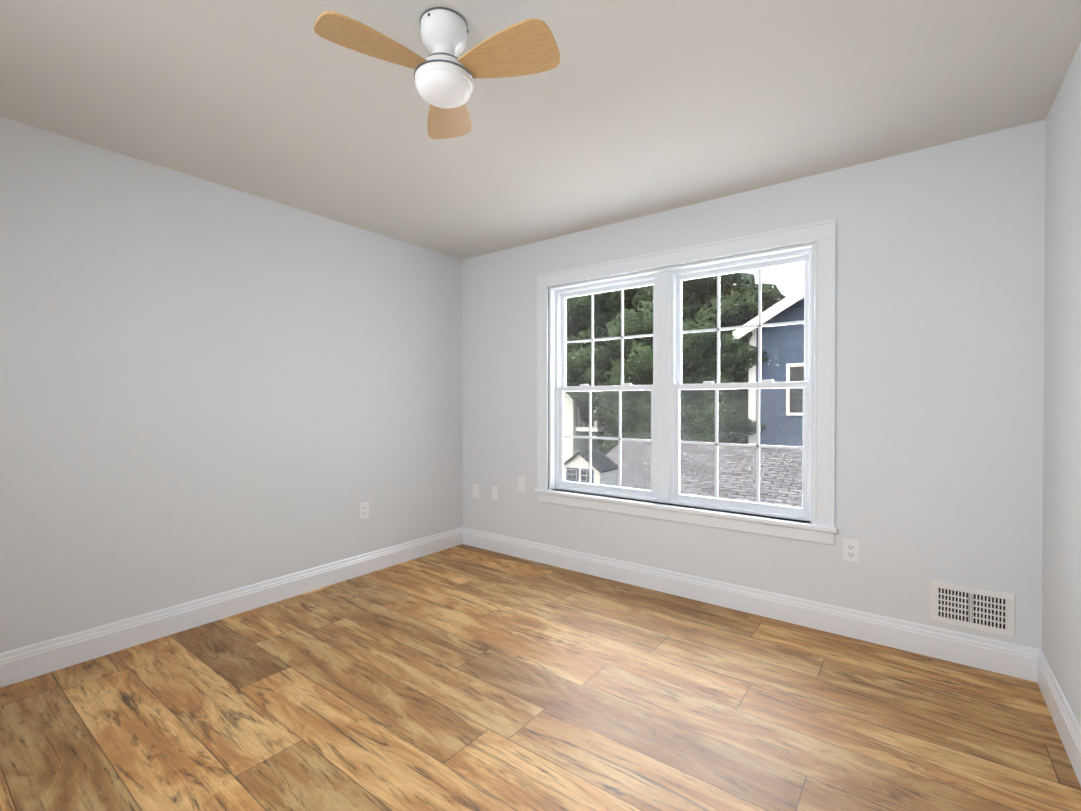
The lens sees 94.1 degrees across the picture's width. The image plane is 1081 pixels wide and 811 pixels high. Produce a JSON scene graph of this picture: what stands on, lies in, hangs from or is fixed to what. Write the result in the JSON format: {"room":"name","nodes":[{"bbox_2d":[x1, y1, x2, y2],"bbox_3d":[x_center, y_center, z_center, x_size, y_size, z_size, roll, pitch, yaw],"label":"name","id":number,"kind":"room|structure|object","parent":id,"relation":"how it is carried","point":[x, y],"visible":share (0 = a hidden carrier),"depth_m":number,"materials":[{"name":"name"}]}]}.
{"room":"empty bedroom","nodes":[
{"label":"empty bedroom","id":0,"kind":"room"},
{"bbox_2d":[0,117,462,652],"bbox_3d":[-1.910,-0.020,2.805,0.140,2.440,4.210,0,1,37],"label":"wall","id":1,"kind":"structure","parent":0,"point":[208,388],"depth_m":2.73,"materials":[{"name":"paint"}]},
{"bbox_2d":[0,527,462,687],"bbox_3d":[-1.848,1.129,2.766,0.016,0.142,3.930,0,1,37],"label":"baseboard","id":2,"kind":"structure","parent":1,"relation":"attached to","point":[32,661],"depth_m":2.72,"materials":[{"name":"white wood"}]},
{"bbox_2d":[360,502,368,519],"bbox_3d":[-1.248,0.744,3.565,0.009,0.116,0.072,0,1,37],"label":"outlet","id":3,"kind":"object","parent":1,"relation":"attached to","point":[364,510],"visible":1,"depth_m":3.56,"materials":[{"name":"white plastic"}]},
{"bbox_2d":[0,544,1080,810],"bbox_3d":[-0.427,1.268,1.697,3.853,0.120,4.210,0,1,37],"label":"floor","id":4,"kind":"structure","parent":0,"point":[464,678],"depth_m":1.96,"materials":[{"name":"brown wood"}]},
{"bbox_2d":[0,0,1080,259],"bbox_3d":[-0.427,-1.292,1.679,3.853,0.120,4.210,0,1,37],"label":"ceiling","id":5,"kind":"structure","parent":0,"point":[624,110],"depth_m":2.02,"materials":[{"name":"paint"}]},
{"bbox_2d":[314,7,559,138],"bbox_3d":[-0.302,-1.109,1.582,0.695,0.245,0.701,0,1,37],"label":"fan","id":6,"kind":"object","parent":5,"relation":"hanging from","point":[444,76],"visible":1,"depth_m":1.56,"materials":[{"name":"brown wood"}]},
{"bbox_2d":[462,119,1045,649],"bbox_3d":[0.797,-0.024,3.313,3.573,2.440,0.140,0,1,37],"label":"wall","id":7,"kind":"structure","parent":0,"point":[940,265],"depth_m":2.51,"materials":[{"name":"paint"}]},
{"bbox_2d":[473,484,478,497],"bbox_3d":[-0.542,0.720,4.235,0.072,0.116,0.008,0,1,37],"label":"jack plate","id":8,"kind":"object","parent":7,"relation":"attached to","point":[475,490],"visible":1,"depth_m":4.23,"materials":[{"name":"white plastic"}]},
{"bbox_2d":[492,486,498,500],"bbox_3d":[-0.371,0.718,4.106,0.072,0.116,0.008,0,1,37],"label":"jack plate","id":9,"kind":"object","parent":7,"relation":"attached to","point":[495,493],"visible":1,"depth_m":4.10,"materials":[{"name":"white plastic"}]},
{"bbox_2d":[518,476,524,491],"bbox_3d":[-0.149,0.614,3.938,0.072,0.116,0.008,0,1,37],"label":"jack plate","id":10,"kind":"object","parent":7,"relation":"attached to","point":[521,483],"visible":1,"depth_m":3.93,"materials":[{"name":"white plastic"}]},
{"bbox_2d":[534,219,837,544],"bbox_3d":[0.801,-0.124,3.282,1.989,1.712,0.185,0,1,37],"label":"window","id":11,"kind":"structure","parent":7,"relation":"in","point":[666,387],"depth_m":3.18,"materials":[{"name":"white"}]},
{"bbox_2d":[549,242,814,523],"bbox_3d":[0.795,-0.123,3.275,1.769,1.520,0.079,0,1,37],"label":"liner","id":12,"kind":"object","parent":11,"relation":"attached to","point":[552,385],"visible":0.59,"depth_m":3.38,"materials":[{"name":"white wood"}]},
{"bbox_2d":[463,527,1040,681],"bbox_3d":[0.750,1.126,3.259,3.573,0.142,0.016,0,1,37],"label":"baseboard","id":13,"kind":"structure","parent":7,"relation":"attached to","point":[1004,658],"depth_m":2.76,"materials":[{"name":"white wood"}]},
{"bbox_2d":[843,539,858,562],"bbox_3d":[1.612,0.754,2.612,0.072,0.116,0.009,0,1,37],"label":"electrical outlet","id":14,"kind":"object","parent":7,"relation":"attached to","point":[850,550],"visible":1,"depth_m":2.61,"materials":[{"name":"white plastic"}]},
{"bbox_2d":[930,580,1014,637],"bbox_3d":[1.989,0.936,2.325,0.300,0.195,0.015,0,1,37],"label":"air vent","id":15,"kind":"object","parent":7,"relation":"in","point":[984,610],"visible":1,"depth_m":2.32,"materials":[{"name":"white metal"}]},
{"bbox_2d":[1042,42,1080,727],"bbox_3d":[1.056,-0.004,0.571,0.140,2.440,4.210,0,1,37],"label":"wall","id":16,"kind":"structure","parent":0,"point":[1061,605],"depth_m":1.88,"materials":[{"name":"paint"}]},
{"bbox_2d":[1037,650,1080,785],"bbox_3d":[0.993,1.145,0.626,0.016,0.142,3.930,0,1,37],"label":"baseboard","id":17,"kind":"structure","parent":16,"relation":"attached to","point":[1068,728],"depth_m":1.83,"materials":[{"name":"white wood"}]},
{"label":"outside","id":18,"kind":"structure","parent":0,"visible":0},
{"bbox_3d":[14.607,3.959,49.569,110.000,0.200,89.400,0,1,37],"label":"lawn","id":19,"kind":"structure","parent":18,"visible":0},
{"bbox_2d":[564,385,603,460],"bbox_3d":[-0.163,0.517,26.491,12.950,7.020,10.800,0,1,37],"label":"house","id":20,"kind":"structure","parent":19,"relation":"on","point":[574,430],"depth_m":19.32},
{"bbox_2d":[564,449,618,485],"bbox_3d":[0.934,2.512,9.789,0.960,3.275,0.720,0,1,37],"label":"shed","id":21,"kind":"object","parent":19,"relation":"on","point":[605,460],"depth_m":9.55,"materials":[{"name":"white wood"}]},
{"bbox_2d":[566,272,786,454],"bbox_3d":[4.708,-1.204,19.905,10.261,10.558,7.642,0,1,37],"label":"tree","id":22,"kind":"object","parent":19,"relation":"on","point":[577,308],"depth_m":17.04,"materials":[{"name":"green plant"}]},
{"bbox_2d":[606,441,802,507],"bbox_3d":[7.710,2.540,9.618,13.550,3.220,7.100,0,1,37],"label":"roof","id":23,"kind":"object","parent":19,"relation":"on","point":[747,469],"depth_m":10.74,"materials":[{"name":"grey"}]},
{"bbox_2d":[733,286,803,446],"bbox_3d":[13.870,-0.765,17.148,11.100,9.720,10.920,0,1,37],"label":"house","id":24,"kind":"structure","parent":19,"relation":"on","point":[796,358],"depth_m":15.67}
]}

